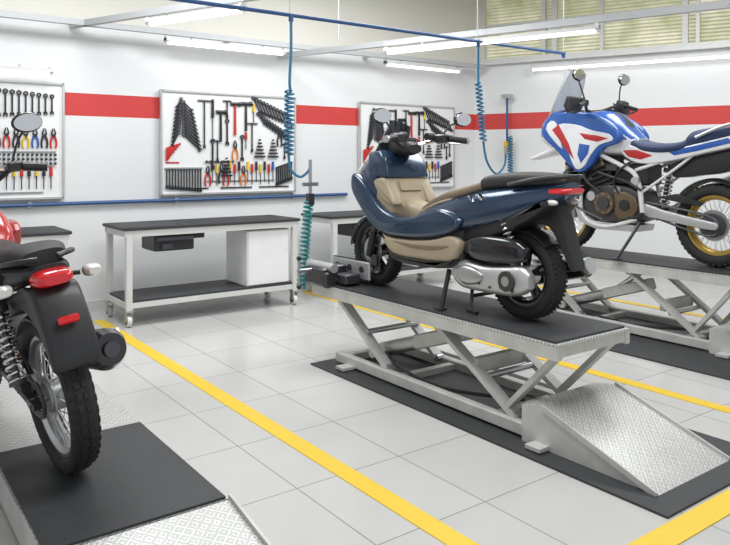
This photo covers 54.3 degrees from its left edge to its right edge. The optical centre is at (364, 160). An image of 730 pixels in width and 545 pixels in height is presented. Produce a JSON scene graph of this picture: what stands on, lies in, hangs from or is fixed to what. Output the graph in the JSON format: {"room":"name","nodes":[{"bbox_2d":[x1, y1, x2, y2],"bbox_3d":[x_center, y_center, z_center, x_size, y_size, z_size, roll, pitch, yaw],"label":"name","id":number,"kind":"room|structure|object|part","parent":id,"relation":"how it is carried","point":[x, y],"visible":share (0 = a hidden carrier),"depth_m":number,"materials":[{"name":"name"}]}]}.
{"room":"motorcycle repair shop","nodes":[
{"label":"motorcycle repair shop","id":0,"kind":"room"},
{"bbox_2d":[0,0,474,300],"bbox_3d":[-3.026,-0.500,7.361,11.870,4.100,0.200,0,0,-36],"label":"wall","id":1,"kind":"structure","parent":0,"point":[113,79],"depth_m":8.09,"materials":[{"name":"paint"}]},
{"bbox_2d":[0,64,53,75],"bbox_3d":[-3.666,-0.881,6.553,1.480,0.097,0.100,0,0,-36],"label":"lamp","id":2,"kind":"object","parent":1,"relation":"attached to","point":[3,69],"visible":1,"depth_m":6.82,"materials":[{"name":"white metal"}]},
{"bbox_2d":[0,79,64,200],"bbox_3d":[-3.717,-0.200,6.664,1.710,1.160,0.071,0,0,-36],"label":"board","id":3,"kind":"object","parent":1,"relation":"attached to","point":[46,144],"visible":0.88,"depth_m":7.01,"materials":[{"name":"metal"}]},
{"bbox_2d":[0,193,347,207],"bbox_3d":[-3.178,0.434,7.087,7.300,0.060,0.060,0,0,-36],"label":"conduit","id":4,"kind":"object","parent":1,"relation":"attached to","point":[175,199],"visible":1,"depth_m":7.74,"materials":[{"name":"metal"}]},
{"bbox_2d":[86,277,310,310],"bbox_3d":[-3.042,1.500,7.215,11.570,0.100,0.016,0,0,-36],"label":"baseboard","id":5,"kind":"structure","parent":1,"relation":"attached to","point":[95,304],"depth_m":7.40,"materials":[{"name":"white metal"}]},
{"bbox_2d":[159,89,295,195],"bbox_3d":[-1.544,-0.200,8.267,1.710,1.160,0.071,0,0,-36],"label":"board","id":6,"kind":"object","parent":1,"relation":"attached to","point":[210,142],"visible":0.98,"depth_m":8.20,"materials":[{"name":"metal"}]},
{"bbox_2d":[358,101,454,187],"bbox_3d":[0.612,-0.200,9.858,1.710,1.160,0.071,0,0,-36],"label":"board","id":7,"kind":"object","parent":1,"relation":"attached to","point":[439,158],"visible":0.52,"depth_m":10.01,"materials":[{"name":"metal"}]},
{"bbox_2d":[0,270,729,544],"bbox_3d":[1.840,1.597,5.086,17.000,0.105,12.000,0,0,-36],"label":"floor","id":8,"kind":"structure","parent":0,"point":[259,349],"depth_m":4.08,"materials":[{"name":"tile"}]},
{"bbox_2d":[13,226,71,293],"bbox_3d":[-3.571,1.085,5.978,1.950,0.930,0.690,0,0,-36],"label":"workbench","id":9,"kind":"object","parent":8,"relation":"on","point":[28,234],"visible":0.14,"depth_m":6.24,"materials":[{"name":"metal"}]},
{"bbox_3d":[-3.565,1.030,5.969,1.910,0.760,0.635,0,0,-36],"label":"frame","id":10,"kind":"part","parent":9,"relation":"part of","materials":[{"name":"white metal"}]},
{"bbox_2d":[0,365,271,544],"bbox_3d":[-1.377,1.468,3.450,0.744,0.165,3.253,0,0,-36],"label":"lift","id":11,"kind":"object","parent":8,"relation":"on","point":[137,490],"visible":0.65,"depth_m":3.00,"materials":[{"name":"black rubber"}]},
{"bbox_2d":[0,112,126,473],"bbox_3d":[-1.905,0.558,3.674,2.115,1.680,0.886,0,0,33],"label":"motorcycle","id":12,"kind":"object","parent":11,"relation":"on","point":[46,323],"visible":1,"depth_m":3.06,"materials":[{"name":"rubber"}]},
{"bbox_3d":[-1.896,0.471,3.651,0.360,0.455,1.257,-12,8,-41],"label":"fuel tank","id":13,"kind":"part","parent":12,"relation":"part of","materials":[{"name":"red metal"}]},
{"bbox_3d":[-1.669,0.442,3.386,0.300,0.156,0.900,-12,8,-41],"label":"seat","id":14,"kind":"part","parent":12,"relation":"part of","materials":[{"name":"black leather"}]},
{"bbox_2d":[102,215,299,327],"bbox_3d":[-1.660,1.085,7.387,1.900,0.930,0.690,0,0,-36],"label":"workbench","id":15,"kind":"object","parent":8,"relation":"on","point":[257,246],"visible":1,"depth_m":7.30,"materials":[{"name":"metal"}]},
{"bbox_3d":[-1.878,0.787,7.052,0.550,0.155,0.380,0,0,-36],"label":"drawer","id":16,"kind":"part","parent":15,"relation":"part of","materials":[{"name":"black plastic"}]},
{"bbox_2d":[109,279,291,302],"bbox_3d":[-1.654,1.315,7.379,1.800,0.020,0.600,0,0,-36],"label":"shelf","id":17,"kind":"object","parent":15,"relation":"attached to","point":[207,289],"depth_m":7.20,"materials":[{"name":"rubber"}]},
{"bbox_2d":[301,210,453,290],"bbox_3d":[0.191,1.085,8.753,1.900,0.930,0.690,0,0,-36],"label":"workbench","id":18,"kind":"object","parent":8,"relation":"on","point":[342,222],"visible":0.32,"depth_m":8.22,"materials":[{"name":"metal"}]},
{"bbox_3d":[-0.027,0.787,8.418,0.550,0.155,0.380,0,0,-36],"label":"drawer","id":19,"kind":"part","parent":18,"relation":"part of","materials":[{"name":"black plastic"}]},
{"bbox_2d":[400,265,430,270],"bbox_3d":[0.197,1.315,8.745,1.800,0.020,0.600,0,0,-36],"label":"shelf","id":20,"kind":"object","parent":18,"relation":"attached to","point":[405,267],"depth_m":8.72,"materials":[{"name":"metal"}]},
{"bbox_2d":[311,348,729,518],"bbox_3d":[0.866,1.544,4.553,1.040,0.012,2.900,0,0,-36],"label":"rubber floor mat","id":21,"kind":"object","parent":8,"relation":"on","point":[678,499],"visible":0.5,"depth_m":3.83,"materials":[{"name":"black rubber"}]},
{"bbox_2d":[296,254,729,496],"bbox_3d":[0.659,1.144,4.653,0.914,0.817,3.055,0,0,-36],"label":"lift","id":22,"kind":"object","parent":21,"relation":"on","point":[610,430],"visible":0.93,"depth_m":4.16,"materials":[{"name":"white metal"}]},
{"bbox_3d":[0.703,1.492,4.682,0.810,0.075,2.300,0,0,-36],"label":"frame","id":23,"kind":"part","parent":22,"relation":"part of","materials":[{"name":"white metal"}]},
{"bbox_2d":[350,108,595,319],"bbox_3d":[0.569,0.303,4.872,0.907,1.309,2.149,0,0,-36],"label":"scooter","id":24,"kind":"object","parent":22,"relation":"on","point":[483,231],"visible":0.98,"depth_m":4.44,"materials":[{"name":"blue painted metal"},{"name":"beige plastic"},{"name":"rubber"}]},
{"bbox_3d":[0.789,0.232,4.573,0.335,0.332,1.285,0,0,-36],"label":"seat","id":25,"kind":"part","parent":24,"relation":"part of","materials":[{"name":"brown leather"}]},
{"bbox_3d":[1.094,0.116,4.160,0.358,0.081,0.387,0,0,-36],"label":"grab rail","id":26,"kind":"part","parent":24,"relation":"part of","materials":[{"name":"black plastic"}]},
{"bbox_2d":[548,188,583,205],"bbox_3d":[1.159,0.204,4.072,0.243,0.102,0.141,0,0,-36],"label":"tail light","id":27,"kind":"object","parent":24,"relation":"attached to","point":[556,196],"depth_m":4.03,"materials":[{"name":"red plastic"}]},
{"bbox_2d":[525,296,729,380],"bbox_3d":[2.460,1.544,6.351,1.400,0.012,3.500,0,0,-36],"label":"rubber floor mat","id":28,"kind":"object","parent":8,"relation":"on","point":[694,359],"visible":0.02,"depth_m":5.65,"materials":[{"name":"black rubber"}]},
{"bbox_2d":[531,229,729,358],"bbox_3d":[2.552,1.111,6.434,0.914,0.882,3.055,0,0,-36],"label":"lift","id":29,"kind":"object","parent":28,"relation":"on","point":[679,330],"visible":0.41,"depth_m":6.29,"materials":[{"name":"white metal"}]},
{"bbox_2d":[530,68,729,267],"bbox_3d":[2.612,-0.020,6.571,2.576,1.819,0.953,0,0,43],"label":"motorcycle","id":30,"kind":"object","parent":29,"relation":"on","point":[595,145],"visible":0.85,"depth_m":6.48,"materials":[{"name":"metal"}]},
{"bbox_3d":[2.363,-0.266,6.769,0.420,0.441,0.640,0,0,-36],"label":"fuel tank","id":31,"kind":"part","parent":30,"relation":"part of","materials":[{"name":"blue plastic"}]},
{"bbox_3d":[2.618,0.174,6.423,0.620,0.915,1.649,0,0,-36],"label":"frame","id":32,"kind":"part","parent":30,"relation":"part of","materials":[{"name":"white paint"}]},
{"bbox_3d":[2.808,-0.186,6.166,0.348,0.260,1.220,0,0,-36],"label":"seat","id":33,"kind":"part","parent":30,"relation":"part of","materials":[{"name":"blue leather"}]},
{"bbox_3d":[2.769,0.335,6.152,0.183,0.608,0.723,0,0,-36],"label":"drive chain","id":34,"kind":"part","parent":30,"relation":"part of","materials":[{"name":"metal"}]},
{"bbox_3d":[2.595,1.492,6.463,0.810,0.075,2.300,0,0,-36],"label":"frame","id":35,"kind":"part","parent":29,"relation":"part of","materials":[{"name":"white metal"}]},
{"bbox_2d":[475,0,729,261],"bbox_3d":[5.285,-0.500,8.580,8.800,4.100,0.202,0,0,31],"label":"wall","id":36,"kind":"structure","parent":0,"point":[675,100],"depth_m":9.60,"materials":[{"name":"paint"}]},
{"bbox_2d":[501,94,512,172],"bbox_3d":[2.069,-0.375,10.278,0.120,1.170,0.165,0,0,-36],"label":"air hose","id":37,"kind":"object","parent":36,"relation":"attached to","point":[508,142],"visible":0.92,"depth_m":10.26,"materials":[{"name":"plastic"}]},
{"bbox_2d":[479,44,729,65],"bbox_3d":[5.297,-1.430,8.409,8.400,0.030,0.104,0,0,31],"label":"sill","id":38,"kind":"structure","parent":36,"relation":"attached to","point":[727,45],"depth_m":9.56,"materials":[{"name":"white metal"}]},
{"bbox_2d":[480,0,729,62],"bbox_3d":[5.340,-1.950,8.494,8.415,1.000,0.150,0,0,31],"label":"window","id":39,"kind":"structure","parent":36,"relation":"in","point":[706,28],"depth_m":9.77,"materials":[{"name":"white metal"}]},
{"bbox_2d":[521,262,689,281],"bbox_3d":[5.228,1.500,8.488,8.300,0.100,0.016,0,0,31],"label":"baseboard","id":40,"kind":"structure","parent":36,"relation":"attached to","point":[598,271],"depth_m":9.61,"materials":[{"name":"white metal"}]},
{"bbox_2d":[530,52,729,70],"bbox_3d":[3.762,-1.321,9.253,3.300,0.097,0.100,0,0,31],"label":"lamp","id":41,"kind":"object","parent":36,"relation":"attached to","point":[727,54],"visible":1,"depth_m":9.36,"materials":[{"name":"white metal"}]},
{"bbox_3d":[1.840,-2.600,5.086,17.000,0.100,12.000,0,0,-36],"label":"ceiling","id":42,"kind":"structure","parent":0,"visible":0},
{"bbox_2d":[0,0,729,68],"bbox_3d":[0.142,-1.900,5.703,8.300,1.300,6.229,0,0,-36],"label":"steel frame","id":43,"kind":"object","parent":42,"relation":"hanging from","point":[105,22],"visible":0.94,"depth_m":7.05,"materials":[{"name":"white metal"}]},
{"bbox_2d":[144,2,247,25],"bbox_3d":[-1.522,-1.302,6.333,1.181,0.097,0.100,0,0,32],"label":"lamp","id":44,"kind":"object","parent":43,"relation":"attached to","point":[214,12],"visible":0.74,"depth_m":6.30,"materials":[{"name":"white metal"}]},
{"bbox_2d":[163,36,286,55],"bbox_3d":[-1.548,-1.302,8.053,1.470,0.097,0.100,0,0,-36],"label":"lamp","id":45,"kind":"object","parent":43,"relation":"attached to","point":[175,41],"visible":1,"depth_m":7.99,"materials":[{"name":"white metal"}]},
{"bbox_2d":[383,59,461,72],"bbox_3d":[0.814,-1.302,9.796,1.360,0.097,0.100,0,0,-36],"label":"lamp","id":46,"kind":"object","parent":43,"relation":"attached to","point":[386,62],"visible":1,"depth_m":9.73,"materials":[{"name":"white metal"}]},
{"bbox_2d":[383,23,600,54],"bbox_3d":[1.168,-1.202,7.075,2.315,0.097,0.100,0,0,35],"label":"lamp","id":47,"kind":"object","parent":43,"relation":"attached to","point":[595,28],"visible":1,"depth_m":6.91,"materials":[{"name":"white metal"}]},
{"bbox_2d":[170,0,565,57],"bbox_3d":[-0.787,-1.840,5.632,7.420,1.420,0.040,0,0,-36],"label":"supply pipe","id":48,"kind":"object","parent":42,"relation":"hanging from","point":[291,16],"visible":1,"depth_m":6.16,"materials":[{"name":"blue metal"}]},
{"bbox_2d":[283,21,318,288],"bbox_3d":[-0.520,-0.045,5.776,0.283,2.170,0.120,0,0,-1],"label":"air hose","id":49,"kind":"object","parent":48,"relation":"hanging from","point":[309,202],"visible":0.89,"depth_m":5.76,"materials":[{"name":"plastic"}]},
{"bbox_2d":[475,46,506,173],"bbox_3d":[1.254,-0.495,7.127,0.394,1.270,0.083,0,0,-32],"label":"air hose","id":50,"kind":"object","parent":48,"relation":"hanging from","point":[479,101],"visible":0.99,"depth_m":7.06,"materials":[{"name":"plastic"}]}
]}

